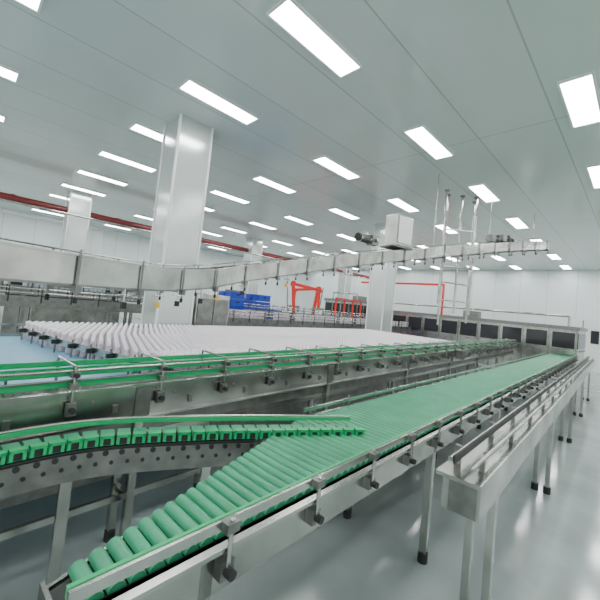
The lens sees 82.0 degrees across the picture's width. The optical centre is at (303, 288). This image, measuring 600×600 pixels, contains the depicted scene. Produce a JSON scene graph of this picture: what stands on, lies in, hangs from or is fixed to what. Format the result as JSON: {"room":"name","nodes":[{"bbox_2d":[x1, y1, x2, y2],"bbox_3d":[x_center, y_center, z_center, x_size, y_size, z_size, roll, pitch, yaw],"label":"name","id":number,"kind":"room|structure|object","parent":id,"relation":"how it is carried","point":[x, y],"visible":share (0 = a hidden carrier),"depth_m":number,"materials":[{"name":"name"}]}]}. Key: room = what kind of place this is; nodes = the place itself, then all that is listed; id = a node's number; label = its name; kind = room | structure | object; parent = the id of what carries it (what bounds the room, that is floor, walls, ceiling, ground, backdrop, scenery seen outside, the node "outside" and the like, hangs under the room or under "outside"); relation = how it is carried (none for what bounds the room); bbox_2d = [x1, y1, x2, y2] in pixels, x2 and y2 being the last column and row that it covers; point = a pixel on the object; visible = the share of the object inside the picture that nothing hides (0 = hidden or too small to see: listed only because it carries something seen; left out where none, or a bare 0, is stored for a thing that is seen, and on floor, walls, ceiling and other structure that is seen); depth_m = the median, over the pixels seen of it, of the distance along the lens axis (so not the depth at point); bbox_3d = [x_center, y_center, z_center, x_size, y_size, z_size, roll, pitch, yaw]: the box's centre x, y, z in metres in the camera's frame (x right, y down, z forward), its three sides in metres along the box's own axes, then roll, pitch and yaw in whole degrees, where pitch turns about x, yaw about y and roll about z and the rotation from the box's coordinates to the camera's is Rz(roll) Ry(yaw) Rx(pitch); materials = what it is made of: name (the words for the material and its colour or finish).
{"room":"processing plant","nodes":[
{"label":"processing plant","id":0,"kind":"room"},
{"bbox_2d":[0,208,304,315],"bbox_3d":[-9.571,-0.667,20.191,0.100,4.750,27.000,3,-4,45],"label":"wall","id":1,"kind":"structure","parent":0,"point":[15,227],"depth_m":19.35,"materials":[{"name":"white paint"}]},
{"bbox_2d":[119,315,140,317],"bbox_3d":[-9.756,1.622,20.040,0.030,0.150,27.000,3,-4,45],"label":"baseboard","id":2,"kind":"structure","parent":1,"relation":"attached to","point":[120,316],"depth_m":19.91,"materials":[{"name":"white paint"}]},
{"bbox_2d":[0,0,599,269],"bbox_3d":[0.253,-2.550,10.735,27.000,0.100,27.000,3,-4,45],"label":"ceiling","id":3,"kind":"structure","parent":0,"point":[482,76],"depth_m":5.45,"materials":[{"name":"white paint"}]},
{"bbox_2d":[0,192,369,278],"bbox_3d":[-3.721,-2.275,15.976,0.270,0.765,24.900,3,-4,45],"label":"pipe","id":4,"kind":"object","parent":3,"relation":"attached to","point":[13,197],"visible":0.48,"depth_m":12.67,"materials":[{"name":"red metal"}]},
{"bbox_2d":[0,174,549,308],"bbox_3d":[1.275,-1.068,4.940,2.449,3.169,12.723,3,-4,45],"label":"conveyor","id":5,"kind":"object","parent":3,"relation":"hanging from","point":[52,268],"visible":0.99,"depth_m":3.25,"materials":[{"name":"silver metal"}]},
{"bbox_2d":[355,232,379,245],"bbox_3d":[1.104,-0.868,5.893,0.460,0.185,0.205,8,-3,-37],"label":"motor","id":6,"kind":"object","parent":5,"relation":"attached to","point":[371,240],"visible":1,"depth_m":5.86,"materials":[{"name":"metal"}]},
{"bbox_2d":[380,213,413,250],"bbox_3d":[1.741,-1.034,6.348,0.500,0.595,0.358,7,-3,-31],"label":"box","id":7,"kind":"object","parent":5,"relation":"attached to","point":[399,227],"visible":0.92,"depth_m":6.21,"materials":[{"name":"silver metal"}]},
{"bbox_2d":[485,234,502,242],"bbox_3d":[4.480,-1.169,8.118,0.460,0.185,0.204,7,-3,-31],"label":"motor","id":8,"kind":"object","parent":5,"relation":"attached to","point":[492,238],"visible":0.88,"depth_m":8.00,"materials":[{"name":"metal"}]},
{"bbox_2d":[498,234,513,241],"bbox_3d":[4.853,-1.203,8.320,0.460,0.185,0.204,7,-3,-31],"label":"motor","id":9,"kind":"object","parent":5,"relation":"attached to","point":[505,238],"visible":0.73,"depth_m":8.19,"materials":[{"name":"metal"}]},
{"bbox_2d":[0,0,599,269],"bbox_3d":[0.567,-2.412,11.620,22.953,0.030,24.288,3,-4,45],"label":"ceiling lights","id":10,"kind":"object","parent":3,"relation":"attached to","point":[579,94],"depth_m":5.38},
{"bbox_2d":[436,189,479,324],"bbox_3d":[3.681,-0.682,8.257,1.228,3.150,0.374,7,-3,-21],"label":"frame","id":11,"kind":"object","parent":3,"relation":"hanging from","point":[475,209],"visible":0.98,"depth_m":8.23,"materials":[{"name":"silver metal"}]},
{"bbox_2d":[0,318,599,599],"bbox_3d":[-0.234,2.271,10.513,27.000,0.100,27.000,3,-4,45],"label":"floor","id":12,"kind":"structure","parent":0,"point":[547,547],"depth_m":2.64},
{"bbox_2d":[0,281,120,333],"bbox_3d":[-7.107,0.308,10.179,1.700,2.392,2.800,3,-4,45],"label":"machine","id":13,"kind":"object","parent":12,"relation":"on","point":[7,314],"visible":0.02,"depth_m":9.37,"materials":[{"name":"silver metal"}]},
{"bbox_2d":[0,281,142,333],"bbox_3d":[-5.549,0.718,8.646,0.463,1.750,6.600,3,-4,45],"label":"conveyor","id":14,"kind":"object","parent":12,"relation":"on","point":[29,285],"visible":0.19,"depth_m":8.20,"materials":[{"name":"metal"}]},
{"bbox_2d":[59,190,92,254],"bbox_3d":[-7.904,-0.888,11.723,0.660,4.750,0.660,3,-4,45],"label":"support column","id":15,"kind":"structure","parent":12,"relation":"on","point":[74,235],"depth_m":11.58,"materials":[{"name":"white"}]},
{"bbox_2d":[0,284,229,328],"bbox_3d":[-4.603,0.857,7.618,0.463,1.570,6.500,3,-4,45],"label":"conveyor","id":16,"kind":"object","parent":12,"relation":"on","point":[32,302],"visible":0.4,"depth_m":7.05,"materials":[{"name":"metal"}]},
{"bbox_2d":[140,113,213,325],"bbox_3d":[-2.304,-0.580,6.131,0.660,4.750,0.660,3,-4,45],"label":"support column","id":17,"kind":"structure","parent":12,"relation":"on","point":[179,208],"depth_m":5.95,"materials":[{"name":"white"}]},
{"bbox_2d":[0,414,364,584],"bbox_3d":[-1.271,1.187,1.407,3.720,1.015,0.667,8,-3,-37],"label":"conveyor","id":18,"kind":"object","parent":12,"relation":"on","point":[36,464],"visible":0.97,"depth_m":1.82,"materials":[{"name":"metal"}]},
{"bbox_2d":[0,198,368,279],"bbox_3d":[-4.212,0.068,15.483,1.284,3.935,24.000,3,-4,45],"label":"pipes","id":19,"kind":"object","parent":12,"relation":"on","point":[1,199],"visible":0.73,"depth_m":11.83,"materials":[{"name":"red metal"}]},
{"bbox_2d":[191,294,229,325],"bbox_3d":[-1.943,0.981,6.663,0.520,1.770,0.700,3,-4,45],"label":"tall cabinet","id":20,"kind":"object","parent":12,"relation":"on","point":[211,311],"visible":0.12,"depth_m":6.47,"materials":[{"name":"silver metal"}]},
{"bbox_2d":[211,289,252,300],"bbox_3d":[-3.975,0.942,14.908,1.500,2.192,3.200,3,-4,45],"label":"machine","id":21,"kind":"object","parent":12,"relation":"on","point":[225,289],"visible":0.02,"depth_m":15.38,"materials":[{"name":"silver metal"}]},
{"bbox_2d":[0,323,474,509],"bbox_3d":[-0.268,1.406,5.897,2.760,1.190,12.870,3,-3,41],"label":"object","id":22,"kind":"object","parent":12,"relation":"on","point":[14,348],"visible":0.23,"depth_m":3.47,"materials":[{"name":"silver metal"}]},
{"bbox_2d":[23,321,458,372],"bbox_3d":[0.256,0.958,6.456,2.670,0.198,8.282,3,-3,41],"label":"bottles","id":23,"kind":"object","parent":22,"relation":"on","point":[171,340],"visible":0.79,"depth_m":4.32,"materials":[{"name":"plastic"}]},
{"bbox_2d":[218,291,280,326],"bbox_3d":[-2.288,1.134,12.855,1.100,1.962,3.200,3,-4,45],"label":"crates","id":24,"kind":"object","parent":12,"relation":"on","point":[236,304],"visible":0.26,"depth_m":12.51,"materials":[{"name":"blue plastic"}]},
{"bbox_2d":[240,237,263,297],"bbox_3d":[-2.661,-0.115,17.016,0.660,4.750,0.660,3,-4,45],"label":"support column","id":25,"kind":"structure","parent":12,"relation":"on","point":[255,246],"depth_m":16.86,"materials":[{"name":"white"}]},
{"bbox_2d":[0,338,517,542],"bbox_3d":[2.133,1.616,6.214,0.416,1.283,16.465,3,-3,41],"label":"conveyor","id":26,"kind":"object","parent":12,"relation":"on","point":[249,388],"visible":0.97,"depth_m":2.54,"materials":[{"name":"silver metal"}]},
{"bbox_2d":[454,349,469,358],"bbox_3d":[3.260,1.328,7.116,0.205,0.185,0.460,3,-3,41],"label":"motor","id":27,"kind":"object","parent":26,"relation":"attached to","point":[463,353],"visible":1,"depth_m":6.95,"materials":[{"name":"metal"}]},
{"bbox_2d":[243,303,365,326],"bbox_3d":[0.897,1.620,13.026,0.463,1.650,7.600,3,-4,45],"label":"conveyor","id":28,"kind":"object","parent":12,"relation":"on","point":[248,306],"visible":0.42,"depth_m":11.77,"materials":[{"name":"metal"}]},
{"bbox_2d":[287,281,323,319],"bbox_3d":[0.003,1.064,14.709,1.693,2.731,0.720,6,-3,-5],"label":"robot","id":29,"kind":"object","parent":12,"relation":"on","point":[293,284],"visible":0.48,"depth_m":14.65,"materials":[{"name":"red metal"}]},
{"bbox_2d":[288,286,323,313],"bbox_3d":[0.053,1.167,16.839,1.693,2.731,0.720,6,-3,-14],"label":"robot","id":30,"kind":"object","parent":12,"relation":"on","point":[319,287],"visible":0.37,"depth_m":16.88,"materials":[{"name":"red metal"}]},
{"bbox_2d":[37,352,577,599],"bbox_3d":[3.884,1.920,6.258,0.823,1.035,14.228,3,-4,42],"label":"conveyor","id":31,"kind":"object","parent":12,"relation":"on","point":[273,495],"visible":0.98,"depth_m":1.56,"materials":[{"name":"plastic"}]},
{"bbox_2d":[227,309,411,333],"bbox_3d":[1.068,1.688,11.927,0.463,1.450,10.100,3,-4,45],"label":"conveyor","id":32,"kind":"object","parent":12,"relation":"on","point":[235,317],"visible":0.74,"depth_m":10.37,"materials":[{"name":"metal"}]},
{"bbox_2d":[336,267,352,298],"bbox_3d":[2.554,0.653,22.280,0.660,4.750,0.660,3,-4,45],"label":"support column","id":33,"kind":"structure","parent":12,"relation":"on","point":[344,281],"depth_m":22.12,"materials":[{"name":"white"}]},
{"bbox_2d":[324,292,366,322],"bbox_3d":[2.675,1.578,19.053,2.300,2.642,2.300,3,-4,45],"label":"machine","id":34,"kind":"object","parent":12,"relation":"on","point":[329,302],"visible":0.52,"depth_m":18.23,"materials":[{"name":"silver metal"}]},
{"bbox_2d":[334,297,361,317],"bbox_3d":[1.899,1.538,15.059,0.060,2.200,1.860,3,-4,45],"label":"fence","id":35,"kind":"object","parent":12,"relation":"on","point":[336,298],"visible":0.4,"depth_m":14.99,"materials":[{"name":"red metal"}]},
{"bbox_2d":[365,223,396,331],"bbox_3d":[2.642,0.177,11.720,0.660,4.750,0.660,3,-4,45],"label":"support column","id":36,"kind":"structure","parent":12,"relation":"on","point":[381,291],"depth_m":11.53,"materials":[{"name":"white"}]},
{"bbox_2d":[255,399,518,446],"bbox_3d":[2.762,1.941,5.746,0.592,0.722,8.822,3,-4,44],"label":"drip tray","id":37,"kind":"object","parent":12,"relation":"on","point":[263,440],"visible":0.04,"depth_m":2.88,"materials":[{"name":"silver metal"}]},
{"bbox_2d":[361,281,444,314],"bbox_3d":[5.238,1.388,19.372,5.159,3.562,0.125,3,-4,45],"label":"pipe","id":38,"kind":"object","parent":12,"relation":"on","point":[403,283],"visible":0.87,"depth_m":18.11,"materials":[{"name":"metal"}]},
{"bbox_2d":[391,302,587,376],"bbox_3d":[7.112,2.002,15.022,7.900,2.322,2.100,3,-4,45],"label":"machine","id":39,"kind":"object","parent":12,"relation":"on","point":[532,338],"visible":0.67,"depth_m":13.19,"materials":[{"name":"silver metal"}]},
{"bbox_2d":[436,356,594,599],"bbox_3d":[4.883,2.010,6.295,0.232,1.060,12.412,3,-4,42],"label":"conveyor","id":40,"kind":"object","parent":12,"relation":"on","point":[478,471],"visible":1,"depth_m":2.09,"materials":[{"name":"metal"}]},
{"bbox_2d":[301,270,599,324],"bbox_3d":[9.494,1.258,20.199,27.000,4.750,0.100,3,-4,45],"label":"wall","id":41,"kind":"structure","parent":0,"point":[574,293],"depth_m":18.97,"materials":[{"name":"white paint"}]},
{"bbox_2d":[393,304,402,310],"bbox_3d":[5.838,2.225,23.531,1.800,2.400,0.048,3,-4,45],"label":"door","id":42,"kind":"structure","parent":41,"relation":"in","point":[395,307],"depth_m":23.16,"materials":[{"name":"white paint"}]},
{"bbox_2d":[560,318,599,372],"bbox_3d":[13.120,2.626,16.258,1.800,2.400,0.048,3,-4,45],"label":"door","id":43,"kind":"structure","parent":41,"relation":"in","point":[592,345],"depth_m":16.03,"materials":[{"name":"white paint"}]}
]}

